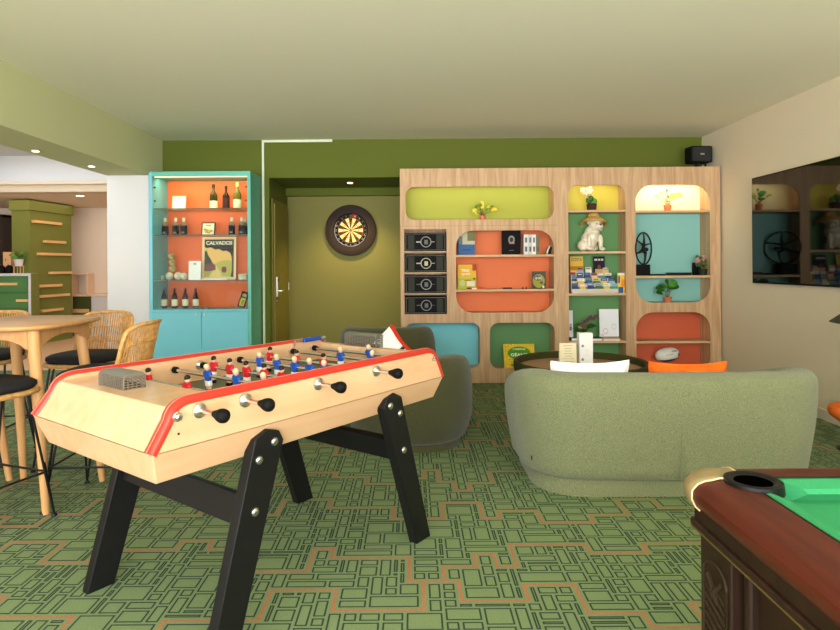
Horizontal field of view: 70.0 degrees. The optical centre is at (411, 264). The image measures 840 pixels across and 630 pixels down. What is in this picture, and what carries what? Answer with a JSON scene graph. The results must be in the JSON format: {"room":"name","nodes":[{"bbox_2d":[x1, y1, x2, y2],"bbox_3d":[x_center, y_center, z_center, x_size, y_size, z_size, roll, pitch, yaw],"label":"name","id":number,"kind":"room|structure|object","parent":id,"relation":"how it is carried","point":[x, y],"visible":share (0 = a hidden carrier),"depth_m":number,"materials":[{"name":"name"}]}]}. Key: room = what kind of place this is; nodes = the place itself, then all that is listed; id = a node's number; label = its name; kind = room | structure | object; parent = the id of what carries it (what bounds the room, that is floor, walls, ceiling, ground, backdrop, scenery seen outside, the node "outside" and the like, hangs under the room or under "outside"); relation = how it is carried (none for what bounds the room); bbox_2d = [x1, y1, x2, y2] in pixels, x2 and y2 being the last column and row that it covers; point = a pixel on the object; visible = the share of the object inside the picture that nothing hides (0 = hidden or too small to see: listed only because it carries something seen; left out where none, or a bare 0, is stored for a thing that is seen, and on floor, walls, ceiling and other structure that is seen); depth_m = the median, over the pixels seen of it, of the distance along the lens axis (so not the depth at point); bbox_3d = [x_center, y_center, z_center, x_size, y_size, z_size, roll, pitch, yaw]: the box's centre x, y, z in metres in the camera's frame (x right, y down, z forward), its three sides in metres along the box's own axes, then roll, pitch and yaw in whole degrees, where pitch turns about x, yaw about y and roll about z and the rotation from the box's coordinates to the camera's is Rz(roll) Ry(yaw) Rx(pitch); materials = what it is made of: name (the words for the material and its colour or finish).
{"room":"common room","nodes":[
{"label":"common room","id":0,"kind":"room"},
{"bbox_2d":[0,144,37,155],"bbox_3d":[-6.441,-1.615,3.075,6.140,0.080,11.350,0,0,0],"label":"ceiling","id":1,"kind":"structure","parent":0,"point":[4,150],"depth_m":8.43,"materials":[{"name":"grey paint"}]},
{"bbox_2d":[0,156,106,180],"bbox_3d":[-6.440,-1.375,7.625,6.140,0.400,2.250,0,0,0],"label":"wall","id":2,"kind":"structure","parent":0,"point":[12,168],"depth_m":8.68,"materials":[{"name":"grey paint"}]},
{"bbox_2d":[0,194,106,207],"bbox_3d":[-6.438,-1.140,10.225,6.140,0.070,2.950,0,0,0],"label":"ceiling","id":3,"kind":"structure","parent":0,"point":[89,200],"depth_m":10.11,"materials":[{"name":"beige paint"}]},
{"bbox_2d":[0,208,107,293],"bbox_3d":[-6.482,-0.255,4.550,6.240,3.200,14.300,0,0,0],"label":"wall","id":4,"kind":"structure","parent":0,"point":[88,225],"depth_m":11.60,"materials":[{"name":"beige paint"}]},
{"bbox_2d":[0,181,106,193],"bbox_3d":[-6.438,-1.100,8.595,6.140,0.150,0.310,0,0,0],"label":"trim","id":5,"kind":"structure","parent":4,"relation":"attached to","point":[6,187],"depth_m":8.50,"materials":[{"name":"beige wood"}]},
{"bbox_2d":[0,60,162,175],"bbox_3d":[-3.139,-1.218,2.200,0.460,0.460,9.600,0,0,0],"label":"ceiling beam","id":6,"kind":"structure","parent":4,"relation":"attached to","point":[35,114],"depth_m":5.17,"materials":[{"name":"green paint"}]},
{"bbox_2d":[107,175,149,361],"bbox_3d":[-3.129,0.167,6.810,0.460,2.310,0.380,0,0,0],"label":"wall","id":7,"kind":"structure","parent":0,"point":[127,195],"depth_m":6.62,"materials":[{"name":"grey paint"}]},
{"bbox_2d":[272,178,399,196],"bbox_3d":[-0.867,-1.020,7.615,1.600,0.202,1.030,0,0,0],"label":"ceiling","id":8,"kind":"structure","parent":0,"point":[372,186],"depth_m":7.88,"materials":[{"name":"green paint"}]},
{"bbox_2d":[287,196,400,342],"bbox_3d":[-0.859,0.142,8.080,1.600,2.327,0.100,0,0,0],"label":"wall","id":9,"kind":"structure","parent":0,"point":[330,291],"depth_m":8.03,"materials":[{"name":"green paint"}]},
{"bbox_2d":[325,205,375,255],"bbox_3d":[-0.816,-0.462,8.002,0.680,0.680,0.053,0,0,0],"label":"dartboard","id":10,"kind":"object","parent":9,"relation":"attached to","point":[350,230],"visible":1,"depth_m":7.98,"materials":[{"name":"black rubber"}]},
{"bbox_2d":[0,0,839,140],"bbox_3d":[0.309,-1.532,2.300,6.440,0.120,9.800,0,0,0],"label":"ceiling","id":11,"kind":"structure","parent":0,"point":[170,70],"depth_m":4.34,"materials":[{"name":"beige paint"}]},
{"bbox_2d":[0,336,839,629],"bbox_3d":[-3.046,1.336,4.950,12.890,0.031,15.100,0,0,0],"label":"floor","id":12,"kind":"structure","parent":0,"point":[502,550],"depth_m":2.73,"materials":[{"name":"green carpet"}]},
{"bbox_2d":[0,215,11,264],"bbox_3d":[-8.012,0.206,11.415,0.700,2.300,0.330,0,0,0],"label":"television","id":13,"kind":"object","parent":12,"relation":"on","point":[5,220],"visible":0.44,"depth_m":11.32,"materials":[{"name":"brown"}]},
{"bbox_2d":[0,410,12,480],"bbox_3d":[-2.830,0.821,3.430,0.759,1.002,0.780,0,0,0],"label":"bar table","id":14,"kind":"object","parent":12,"relation":"on","point":[4,451],"visible":0.89,"depth_m":3.65,"materials":[{"name":"brown wood"}]},
{"bbox_2d":[0,310,35,467],"bbox_3d":[-2.928,0.824,4.136,0.482,0.992,0.534,0,0,-6],"label":"bar chair","id":15,"kind":"object","parent":12,"relation":"on","point":[5,356],"visible":0.41,"depth_m":4.28,"materials":[{"name":"beige wicker"}]},
{"bbox_2d":[0,273,39,346],"bbox_3d":[-7.601,0.780,9.883,2.788,1.273,0.235,0,0,0],"label":"cabinet","id":16,"kind":"object","parent":12,"relation":"on","point":[18,291],"depth_m":9.80,"materials":[{"name":"green wood"}]},
{"bbox_2d":[3,252,13,272],"bbox_3d":[-6.658,-0.039,9.905,0.130,0.351,0.091,0,0,0],"label":"wooden box","id":17,"kind":"object","parent":16,"relation":"on","point":[7,260],"visible":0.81,"depth_m":9.86,"materials":[{"name":"brown wood"}]},
{"bbox_2d":[0,273,30,275],"bbox_3d":[-7.611,0.166,9.885,2.776,0.045,0.190,0,0,0],"label":"countertop","id":18,"kind":"structure","parent":16,"relation":"on","point":[1,274],"depth_m":9.79,"materials":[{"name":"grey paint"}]},
{"bbox_3d":[-6.474,0.076,9.880,0.120,0.120,0.100,0,0,0],"label":"plant stand","id":19,"kind":"object","parent":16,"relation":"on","visible":0},
{"bbox_2d":[9,251,25,265],"bbox_3d":[-6.476,-0.107,9.874,0.272,0.245,0.157,0,0,0],"label":"potted plant","id":20,"kind":"object","parent":19,"relation":"on","point":[18,262],"visible":1,"depth_m":9.84,"materials":[{"name":"green plant"}]},
{"bbox_2d":[0,374,57,516],"bbox_3d":[-2.177,0.819,2.986,0.482,0.992,0.534,0,0,20],"label":"bar chair","id":21,"kind":"object","parent":12,"relation":"on","point":[12,386],"visible":0.98,"depth_m":3.06,"materials":[{"name":"black fabric"}]},
{"bbox_2d":[9,199,73,342],"bbox_3d":[-6.466,0.128,10.537,0.400,2.435,1.110,0,0,6],"label":"tall cabinet","id":22,"kind":"object","parent":12,"relation":"on","point":[41,230],"visible":0.8,"depth_m":10.42,"materials":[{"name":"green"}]},
{"bbox_2d":[0,315,105,514],"bbox_3d":[-2.194,0.817,3.400,0.670,1.002,0.780,0,0,0],"label":"bar table","id":23,"kind":"object","parent":12,"relation":"on","point":[31,333],"visible":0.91,"depth_m":3.32,"materials":[{"name":"brown wood"}]},
{"bbox_2d":[30,310,133,475],"bbox_3d":[-2.160,0.819,4.036,0.482,0.992,0.534,0,0,7],"label":"bar chair","id":24,"kind":"object","parent":12,"relation":"on","point":[67,359],"visible":0.56,"depth_m":4.15,"materials":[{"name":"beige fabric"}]},
{"bbox_2d":[72,273,107,335],"bbox_3d":[-6.071,0.746,11.455,0.786,1.192,0.250,0,0,0],"label":"shelf unit","id":25,"kind":"object","parent":12,"relation":"on","point":[82,304],"visible":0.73,"depth_m":11.38,"materials":[{"name":"beige wood"}]},
{"bbox_2d":[39,318,161,515],"bbox_3d":[-1.702,0.811,3.391,0.536,1.002,0.482,0,0,-1],"label":"bar chair","id":26,"kind":"object","parent":12,"relation":"on","point":[149,334],"visible":0.48,"depth_m":3.28,"materials":[{"name":"beige wicker"}]},
{"bbox_2d":[149,171,261,358],"bbox_3d":[-2.312,0.147,6.763,1.110,2.339,0.473,0,0,0],"label":"display cabinet","id":27,"kind":"object","parent":12,"relation":"on","point":[225,324],"visible":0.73,"depth_m":6.78,"materials":[{"name":"teal paint"}]},
{"bbox_2d":[161,288,166,307],"bbox_3d":[-2.799,0.377,6.780,0.066,0.225,0.065,0,0,0],"label":"bottle","id":28,"kind":"object","parent":27,"relation":"on","point":[164,296],"visible":1,"depth_m":6.76,"materials":[{"name":"brown glass"}]},
{"bbox_2d":[162,218,168,234],"bbox_3d":[-2.788,-0.432,6.779,0.072,0.200,0.074,0,0,0],"label":"bottle","id":29,"kind":"object","parent":27,"relation":"on","point":[165,226],"visible":0.95,"depth_m":6.75,"materials":[{"name":"brown glass"}]},
{"bbox_2d":[172,288,177,307],"bbox_3d":[-2.681,0.376,6.780,0.066,0.225,0.065,0,0,0],"label":"bottle","id":30,"kind":"object","parent":27,"relation":"on","point":[174,296],"visible":0.99,"depth_m":6.76,"materials":[{"name":"brown glass"}]},
{"bbox_2d":[172,218,178,235],"bbox_3d":[-2.670,-0.433,6.779,0.072,0.200,0.074,0,0,0],"label":"bottle","id":31,"kind":"object","parent":27,"relation":"on","point":[175,226],"visible":1,"depth_m":6.76,"materials":[{"name":"brown glass"}]},
{"bbox_2d":[172,196,186,207],"bbox_3d":[-2.646,-0.704,6.817,0.159,0.165,0.034,0,0,0],"label":"framed notice","id":32,"kind":"object","parent":27,"relation":"on","point":[177,201],"visible":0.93,"depth_m":6.82,"materials":[{"name":"white paper"}]},
{"bbox_2d":[180,218,186,235],"bbox_3d":[-2.579,-0.433,6.779,0.072,0.200,0.074,0,0,0],"label":"bottle","id":33,"kind":"object","parent":27,"relation":"on","point":[183,226],"visible":1,"depth_m":6.76,"materials":[{"name":"brown glass"}]},
{"bbox_2d":[182,288,187,307],"bbox_3d":[-2.562,0.375,6.780,0.066,0.225,0.065,0,0,0],"label":"bottle","id":34,"kind":"object","parent":27,"relation":"on","point":[185,296],"visible":0.98,"depth_m":6.76,"materials":[{"name":"brown glass"}]},
{"bbox_2d":[188,261,200,279],"bbox_3d":[-2.437,0.061,6.736,0.137,0.213,0.031,0,0,0],"label":"notice board","id":35,"kind":"object","parent":27,"relation":"on","point":[194,266],"visible":0.98,"depth_m":6.73,"materials":[{"name":"white paper"}]},
{"bbox_2d":[193,288,198,306],"bbox_3d":[-2.443,0.374,6.780,0.066,0.225,0.065,0,0,0],"label":"bottle","id":36,"kind":"object","parent":27,"relation":"on","point":[195,296],"visible":0.89,"depth_m":6.76,"materials":[{"name":"brown"}]},
{"bbox_2d":[154,208,246,211],"bbox_3d":[-2.317,-0.622,6.778,1.034,0.008,0.376,0,0,0],"label":"glass shelf","id":37,"kind":"object","parent":27,"relation":"attached to","point":[155,209],"depth_m":6.78,"materials":[{"name":"green"}]},
{"bbox_2d":[153,307,247,311],"bbox_3d":[-2.309,0.498,6.777,1.038,0.025,0.447,0,0,0],"label":"shelf","id":38,"kind":"object","parent":27,"relation":"attached to","point":[155,309],"depth_m":6.55,"materials":[{"name":"teal paint"}]},
{"bbox_2d":[154,279,247,280],"bbox_3d":[-2.312,0.170,6.778,1.034,0.008,0.376,0,0,0],"label":"glass shelf","id":39,"kind":"object","parent":27,"relation":"attached to","point":[154,279],"depth_m":6.59,"materials":[{"name":"green"}]},
{"bbox_2d":[154,234,247,236],"bbox_3d":[-2.315,-0.331,6.778,1.034,0.008,0.376,0,0,0],"label":"glass shelf","id":40,"kind":"object","parent":27,"relation":"attached to","point":[155,235],"depth_m":6.85,"materials":[{"name":"green"}]},
{"bbox_2d":[201,222,215,235],"bbox_3d":[-2.308,-0.409,6.802,0.152,0.152,0.044,0,0,0],"label":"framed picture","id":41,"kind":"object","parent":27,"relation":"on","point":[207,227],"visible":1,"depth_m":6.80,"materials":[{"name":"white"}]},
{"bbox_2d":[202,223,213,233],"bbox_3d":[-2.308,-0.408,6.804,0.134,0.134,0.036,0,0,0],"label":"print","id":42,"kind":"object","parent":41,"relation":"attached to","point":[207,228],"depth_m":6.80,"materials":[{"name":"beige paper"}]},
{"bbox_2d":[209,184,217,207],"bbox_3d":[-2.249,-0.771,6.800,0.088,0.290,0.087,0,0,0],"label":"bottle","id":43,"kind":"object","parent":27,"relation":"on","point":[213,203],"visible":0.94,"depth_m":6.77,"materials":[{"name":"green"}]},
{"bbox_2d":[202,237,235,278],"bbox_3d":[-2.211,-0.078,6.882,0.386,0.488,0.043,0,0,0],"label":"framed poster","id":44,"kind":"object","parent":27,"relation":"on","point":[218,253],"visible":1,"depth_m":6.88,"materials":[{"name":"beige paper"}]},
{"bbox_2d":[222,186,229,209],"bbox_3d":[-2.107,-0.762,6.800,0.080,0.270,0.079,0,0,0],"label":"bottle","id":45,"kind":"object","parent":27,"relation":"on","point":[225,198],"visible":0.87,"depth_m":6.78,"materials":[{"name":"brown glass"}]},
{"bbox_2d":[228,217,234,233],"bbox_3d":[-2.037,-0.437,6.779,0.072,0.200,0.074,0,0,0],"label":"bottle","id":46,"kind":"object","parent":27,"relation":"on","point":[231,227],"visible":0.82,"depth_m":6.76,"materials":[{"name":"brown glass"}]},
{"bbox_2d":[233,182,240,209],"bbox_3d":[-1.980,-0.783,6.800,0.090,0.310,0.089,0,0,0],"label":"bottle","id":47,"kind":"object","parent":27,"relation":"on","point":[236,195],"visible":0.88,"depth_m":6.77,"materials":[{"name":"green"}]},
{"bbox_2d":[238,217,244,233],"bbox_3d":[-1.924,-0.438,6.779,0.072,0.200,0.074,0,0,0],"label":"bottle","id":48,"kind":"object","parent":27,"relation":"on","point":[241,227],"visible":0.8,"depth_m":6.76,"materials":[{"name":"brown glass"}]},
{"bbox_2d":[237,291,247,307],"bbox_3d":[-1.893,0.388,6.735,0.132,0.194,0.033,0,0,6],"label":"framed picture","id":49,"kind":"object","parent":27,"relation":"on","point":[244,295],"visible":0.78,"depth_m":6.73,"materials":[{"name":"black plastic"}]},
{"bbox_2d":[239,293,246,305],"bbox_3d":[-1.895,0.390,6.729,0.092,0.147,0.020,0,0,0],"label":"print","id":50,"kind":"object","parent":49,"relation":"attached to","point":[243,298],"depth_m":6.73,"materials":[{"name":"black"}]},
{"bbox_2d":[30,331,443,629],"bbox_3d":[-0.635,0.835,2.622,1.104,0.940,1.551,0,0,37],"label":"table","id":51,"kind":"object","parent":12,"relation":"on","point":[158,422],"visible":1,"depth_m":2.23,"materials":[{"name":"brown wood"}]},
{"bbox_2d":[339,326,435,351],"bbox_3d":[-0.236,0.937,5.827,0.935,0.730,0.905,0,0,0],"label":"armchair","id":52,"kind":"object","parent":12,"relation":"on","point":[416,337],"visible":0.26,"depth_m":5.47,"materials":[{"name":"green fabric"}]},
{"bbox_2d":[372,324,411,349],"bbox_3d":[-0.170,0.692,4.597,0.473,0.466,0.143,0,0,30],"label":"cushion","id":53,"kind":"object","parent":52,"relation":"on","point":[392,339],"visible":0.22,"depth_m":4.57,"materials":[{"name":"white fabric"}]},
{"bbox_2d":[350,354,471,452],"bbox_3d":[-0.021,0.973,4.518,0.935,0.655,0.905,0,0,0],"label":"armchair","id":54,"kind":"object","parent":12,"relation":"on","point":[437,423],"visible":0.56,"depth_m":4.13,"materials":[{"name":"green fabric"}]},
{"bbox_2d":[400,168,558,382],"bbox_3d":[0.736,0.116,6.774,1.723,2.347,0.449,0,0,0],"label":"shelf unit","id":55,"kind":"object","parent":12,"relation":"on","point":[476,325],"visible":0.85,"depth_m":6.79,"materials":[{"name":"brown wood"}]},
{"bbox_2d":[405,233,445,250],"bbox_3d":[0.146,-0.251,6.638,0.452,0.201,0.224,0,0,0],"label":"case","id":56,"kind":"object","parent":55,"relation":"on","point":[413,241],"visible":0.98,"depth_m":6.54,"materials":[{"name":"black"}]},
{"bbox_2d":[405,275,445,292],"bbox_3d":[0.149,0.211,6.638,0.452,0.194,0.224,0,0,0],"label":"case","id":57,"kind":"object","parent":55,"relation":"on","point":[413,283],"visible":1,"depth_m":6.54,"materials":[{"name":"black plastic"}]},
{"bbox_2d":[405,254,445,271],"bbox_3d":[0.147,-0.018,6.638,0.452,0.194,0.224,0,0,0],"label":"case","id":58,"kind":"object","parent":55,"relation":"on","point":[418,262],"visible":0.98,"depth_m":6.54,"materials":[{"name":"black plastic"}]},
{"bbox_2d":[405,295,446,313],"bbox_3d":[0.150,0.439,6.638,0.452,0.192,0.224,0,0,0],"label":"case","id":59,"kind":"object","parent":55,"relation":"on","point":[432,304],"visible":1,"depth_m":6.54,"materials":[{"name":"black plastic"}]},
{"bbox_2d":[457,264,475,288],"bbox_3d":[0.607,0.131,6.664,0.205,0.273,0.053,0,0,0],"label":"game box","id":60,"kind":"object","parent":55,"relation":"on","point":[466,274],"visible":0.97,"depth_m":6.64,"materials":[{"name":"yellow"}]},
{"bbox_2d":[458,278,475,288],"bbox_3d":[0.607,0.206,6.640,0.205,0.123,0.002,0,0,0],"label":"art","id":61,"kind":"object","parent":60,"relation":"attached to","point":[463,283],"depth_m":6.64,"materials":[{"name":"yellow"}]},
{"bbox_2d":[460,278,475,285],"bbox_3d":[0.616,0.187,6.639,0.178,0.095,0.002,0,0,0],"label":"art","id":62,"kind":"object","parent":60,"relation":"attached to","point":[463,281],"depth_m":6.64},
{"bbox_2d":[458,231,474,254],"bbox_3d":[0.604,-0.241,6.669,0.183,0.260,0.062,0,0,0],"label":"game box","id":63,"kind":"object","parent":55,"relation":"on","point":[466,241],"visible":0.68,"depth_m":6.64,"materials":[{"name":"blue cardboard"}]},
{"bbox_2d":[461,232,474,243],"bbox_3d":[0.604,-0.299,6.640,0.183,0.143,0.002,0,0,0],"label":"photo","id":64,"kind":"object","parent":63,"relation":"attached to","point":[467,237],"depth_m":6.64,"materials":[{"name":"beige paper"}]},
{"bbox_2d":[472,201,496,218],"bbox_3d":[0.801,-0.602,6.621,0.274,0.210,0.129,0,0,0],"label":"potted flower","id":65,"kind":"object","parent":55,"relation":"in","point":[478,207],"visible":1,"depth_m":6.62,"materials":[{"name":"yellow plant"}]},
{"bbox_2d":[501,230,520,254],"bbox_3d":[1.101,-0.248,6.664,0.207,0.268,0.052,0,0,0],"label":"game box","id":66,"kind":"object","parent":55,"relation":"on","point":[510,240],"visible":1,"depth_m":6.64,"materials":[{"name":"black cardboard"}]},
{"bbox_2d":[503,344,533,367],"bbox_3d":[1.181,1.002,6.612,0.342,0.257,0.084,0,0,0],"label":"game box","id":67,"kind":"object","parent":55,"relation":"in","point":[510,351],"visible":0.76,"depth_m":6.62,"materials":[{"name":"yellow cardboard"}]},
{"bbox_2d":[522,234,527,253],"bbox_3d":[1.262,-0.226,6.710,0.049,0.222,0.141,0,0,0],"label":"book","id":68,"kind":"object","parent":55,"relation":"on","point":[524,237],"visible":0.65,"depth_m":6.64,"materials":[{"name":"white paper"}]},
{"bbox_2d":[532,271,545,288],"bbox_3d":[1.405,0.167,6.643,0.148,0.190,0.073,0,0,9],"label":"tin","id":69,"kind":"object","parent":55,"relation":"on","point":[538,277],"visible":1,"depth_m":6.61,"materials":[{"name":"yellow metal"}]},
{"bbox_2d":[514,351,647,371],"bbox_3d":[1.377,1.035,4.920,1.072,0.510,1.072,0,0,0],"label":"coffee table","id":70,"kind":"object","parent":12,"relation":"on","point":[539,360],"visible":0.38,"depth_m":5.19,"materials":[{"name":"brown wood"}]},
{"bbox_2d":[559,343,576,362],"bbox_3d":[1.216,0.724,4.692,0.132,0.231,0.065,0,0,0],"label":"menu card","id":71,"kind":"object","parent":70,"relation":"on","point":[567,351],"visible":0.77,"depth_m":4.67,"materials":[{"name":"beige paper"}]},
{"bbox_2d":[577,332,592,363],"bbox_3d":[1.376,0.688,4.774,0.108,0.299,0.071,0,0,0],"label":"menu stand","id":72,"kind":"object","parent":70,"relation":"on","point":[584,339],"visible":0.78,"depth_m":4.74,"materials":[{"name":"white paper"}]},
{"bbox_2d":[558,167,630,355],"bbox_3d":[1.989,0.108,6.774,0.781,2.347,0.448,0,0,0],"label":"shelf unit","id":73,"kind":"object","parent":12,"relation":"on","point":[610,185],"visible":0.57,"depth_m":6.65,"materials":[{"name":"brown wood"}]},
{"bbox_2d":[569,336,576,340],"bbox_3d":[1.775,0.815,6.640,0.071,0.032,0.140,0,0,0],"label":"book","id":74,"kind":"object","parent":73,"relation":"on","point":[573,338],"visible":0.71,"depth_m":6.57,"materials":[{"name":"paper"}]},
{"bbox_2d":[569,310,572,336],"bbox_3d":[1.761,0.652,6.665,0.051,0.294,0.029,0,0,0],"label":"board","id":75,"kind":"object","parent":74,"relation":"on","point":[570,311],"visible":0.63,"depth_m":6.66,"materials":[{"name":"white"}]},
{"bbox_2d":[573,315,597,331],"bbox_3d":[1.909,0.688,6.607,0.239,0.284,0.160,0,0,28],"label":"potted orchid","id":76,"kind":"object","parent":73,"relation":"on","point":[578,327],"visible":0.78,"depth_m":6.62,"materials":[{"name":"green plant"}]},
{"bbox_2d":[580,186,596,209],"bbox_3d":[1.957,-0.737,6.650,0.195,0.269,0.092,0,0,0],"label":"potted flower","id":77,"kind":"object","parent":73,"relation":"on","point":[592,202],"visible":0.97,"depth_m":6.62,"materials":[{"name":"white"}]},
{"bbox_2d":[577,221,604,250],"bbox_3d":[1.977,-0.333,6.645,0.289,0.366,0.220,0,0,0],"label":"statue","id":78,"kind":"object","parent":73,"relation":"on","point":[591,236],"visible":0.96,"depth_m":6.59,"materials":[{"name":"white ceramic"}]},
{"bbox_2d":[580,213,607,225],"bbox_3d":[2.020,-0.504,6.679,0.300,0.163,0.294,0,0,0],"label":"straw hat","id":79,"kind":"object","parent":78,"relation":"on","point":[591,216],"visible":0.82,"depth_m":6.62,"materials":[{"name":"brown wicker"}]},
{"bbox_2d":[569,273,618,292],"bbox_3d":[2.007,0.199,6.665,0.519,0.221,0.170,0,0,0],"label":"brochure rack","id":80,"kind":"object","parent":73,"relation":"on","point":[571,290],"visible":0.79,"depth_m":6.58,"materials":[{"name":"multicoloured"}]},
{"bbox_2d":[570,256,583,272],"bbox_3d":[1.847,0.014,6.730,0.149,0.220,0.027,0,0,0],"label":"brochure","id":81,"kind":"object","parent":80,"relation":"in","point":[576,262],"visible":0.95,"depth_m":6.73,"materials":[{"name":"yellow paper"}]},
{"bbox_2d":[593,256,604,272],"bbox_3d":[2.098,0.013,6.731,0.132,0.218,0.026,0,0,0],"label":"brochure","id":82,"kind":"object","parent":80,"relation":"in","point":[598,261],"visible":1,"depth_m":6.73,"materials":[{"name":"black paper"}]},
{"bbox_2d":[593,337,601,340],"bbox_3d":[2.016,0.815,6.640,0.138,0.028,0.144,0,0,0],"label":"book","id":83,"kind":"object","parent":73,"relation":"on","point":[594,338],"visible":0.57,"depth_m":6.57,"materials":[{"name":"white paper"}]},
{"bbox_2d":[599,309,618,336],"bbox_3d":[2.190,0.642,6.670,0.213,0.303,0.031,0,0,0],"label":"board","id":84,"kind":"object","parent":83,"relation":"on","point":[608,318],"visible":1,"depth_m":6.66,"materials":[{"name":"white paper"}]},
{"bbox_2d":[617,273,624,292],"bbox_3d":[2.307,0.198,6.609,0.086,0.219,0.022,0,0,7],"label":"leaflet","id":85,"kind":"object","parent":73,"relation":"on","point":[620,276],"visible":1,"depth_m":6.60,"materials":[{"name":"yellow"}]},
{"bbox_2d":[505,367,818,496],"bbox_3d":[1.495,0.945,3.688,1.774,0.690,0.905,0,0,0],"label":"sofa","id":86,"kind":"object","parent":12,"relation":"on","point":[577,434],"visible":0.98,"depth_m":3.28,"materials":[{"name":"green fabric"}]},
{"bbox_2d":[550,360,628,371],"bbox_3d":[1.068,0.722,3.619,0.481,0.303,0.163,0,0,0],"label":"cushion","id":87,"kind":"object","parent":86,"relation":"on","point":[619,366],"visible":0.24,"depth_m":3.57,"materials":[{"name":"white fabric"}]},
{"bbox_2d":[648,361,726,371],"bbox_3d":[1.655,0.722,3.620,0.469,0.293,0.171,0,0,0],"label":"cushion","id":88,"kind":"object","parent":86,"relation":"on","point":[652,366],"visible":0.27,"depth_m":3.58,"materials":[{"name":"orange fabric"}]},
{"bbox_2d":[629,166,720,363],"bbox_3d":[2.876,0.101,6.774,0.989,2.347,0.448,0,0,0],"label":"shelf unit","id":89,"kind":"object","parent":12,"relation":"on","point":[690,323],"visible":0.73,"depth_m":6.78,"materials":[{"name":"brown wood"}]},
{"bbox_2d":[635,232,651,275],"bbox_3d":[2.572,-0.125,6.660,0.330,0.485,0.175,0,0,-14],"label":"ring sculpture","id":90,"kind":"object","parent":89,"relation":"on","point":[641,270],"visible":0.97,"depth_m":6.60,"materials":[{"name":"black plastic"}]},
{"bbox_2d":[655,347,679,361],"bbox_3d":[2.835,0.995,6.669,0.267,0.161,0.158,0,0,0],"label":"ball","id":91,"kind":"object","parent":89,"relation":"in","point":[667,354],"visible":1,"depth_m":6.62,"materials":[{"name":"white"}]},
{"bbox_2d":[656,279,678,301],"bbox_3d":[2.825,0.283,6.630,0.249,0.254,0.138,0,0,18],"label":"geranium","id":92,"kind":"object","parent":89,"relation":"on","point":[672,284],"visible":0.98,"depth_m":6.63,"materials":[{"name":"green plant"}]},
{"bbox_2d":[653,189,682,209],"bbox_3d":[2.835,-0.725,6.636,0.324,0.253,0.117,0,0,0],"label":"potted plant","id":93,"kind":"object","parent":89,"relation":"on","point":[667,206],"visible":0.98,"depth_m":6.64,"materials":[{"name":"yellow plant"}]},
{"bbox_2d":[685,146,711,166],"bbox_3d":[3.213,-1.200,6.726,0.244,0.250,0.149,0,0,-5],"label":"loudspeaker","id":94,"kind":"object","parent":89,"relation":"on","point":[697,155],"visible":0.93,"depth_m":6.66,"materials":[{"name":"black plastic"}]},
{"bbox_2d":[693,147,710,160],"bbox_3d":[3.218,-1.232,6.657,0.214,0.155,0.006,0,0,-5],"label":"grille","id":95,"kind":"object","parent":94,"relation":"attached to","point":[699,153],"depth_m":6.65,"materials":[{"name":"black"}]},
{"bbox_2d":[695,255,707,274],"bbox_3d":[3.217,-0.001,6.640,0.209,0.229,0.119,0,0,-13],"label":"potted flower","id":96,"kind":"object","parent":89,"relation":"on","point":[699,260],"visible":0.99,"depth_m":6.62,"materials":[{"name":"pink plant"}]},
{"bbox_2d":[683,467,839,629],"bbox_3d":[1.324,0.886,0.256,1.336,0.810,2.524,0,0,0],"label":"pool table","id":97,"kind":"object","parent":12,"relation":"on","point":[770,538],"visible":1,"depth_m":1.26,"materials":[{"name":"red wood"}]},
{"bbox_2d":[768,493,839,540],"bbox_3d":[0.790,0.516,0.251,0.050,0.043,2.162,0,0,0],"label":"cushion","id":98,"kind":"object","parent":97,"relation":"on","point":[802,515],"depth_m":1.18,"materials":[{"name":"green fabric"}]},
{"bbox_2d":[780,478,839,500],"bbox_3d":[1.318,0.512,1.369,0.991,0.043,0.050,0,0,0],"label":"cushion","id":99,"kind":"object","parent":97,"relation":"on","point":[796,489],"depth_m":1.36,"materials":[{"name":"green fabric"}]},
{"bbox_2d":[827,401,839,449],"bbox_3d":[3.048,1.119,4.140,0.305,0.320,0.305,0,0,0],"label":"stool","id":100,"kind":"object","parent":12,"relation":"on","point":[833,409],"visible":1,"depth_m":4.14,"materials":[{"name":"orange"}]},
{"bbox_2d":[163,137,701,343],"bbox_3d":[0.089,-0.086,7.565,6.900,2.770,1.130,0,0,0],"label":"wall","id":101,"kind":"structure","parent":0,"point":[342,158],"depth_m":7.00,"materials":[{"name":"green paint"}]},
{"bbox_2d":[262,140,265,343],"bbox_3d":[-1.727,-0.070,6.990,0.023,2.765,0.020,0,0,0],"label":"trim","id":102,"kind":"structure","parent":101,"relation":"attached to","point":[263,191],"depth_m":6.98,"materials":[{"name":"white paint"}]},
{"bbox_2d":[271,198,288,342],"bbox_3d":[-1.609,0.261,7.540,0.099,2.100,0.860,0,0,0],"label":"door","id":103,"kind":"structure","parent":101,"relation":"in","point":[280,265],"depth_m":7.41,"materials":[{"name":"yellow paint"}]},
{"bbox_2d":[264,139,331,142],"bbox_3d":[-1.327,-1.444,6.991,0.796,0.027,0.018,0,0,0],"label":"trim","id":104,"kind":"structure","parent":101,"relation":"attached to","point":[265,141],"depth_m":6.98,"materials":[{"name":"white"}]},
{"bbox_2d":[702,76,839,409],"bbox_3d":[3.464,-0.109,2.200,0.150,2.770,9.600,0,0,0],"label":"wall","id":105,"kind":"structure","parent":0,"point":[764,326],"depth_m":5.65,"materials":[{"name":"beige paint"}]},
{"bbox_2d":[752,156,839,287],"bbox_3d":[3.364,-0.338,4.990,0.048,1.028,1.820,0,0,0],"label":"television","id":106,"kind":"object","parent":105,"relation":"attached to","point":[796,211],"visible":1,"depth_m":5.19,"materials":[{"name":"black glass"}]},
{"bbox_2d":[817,407,839,425],"bbox_3d":[3.391,1.231,2.200,0.016,0.090,9.600,0,0,0],"label":"baseboard","id":107,"kind":"structure","parent":105,"relation":"attached to","point":[823,414],"depth_m":4.90,"materials":[{"name":"beige paint"}]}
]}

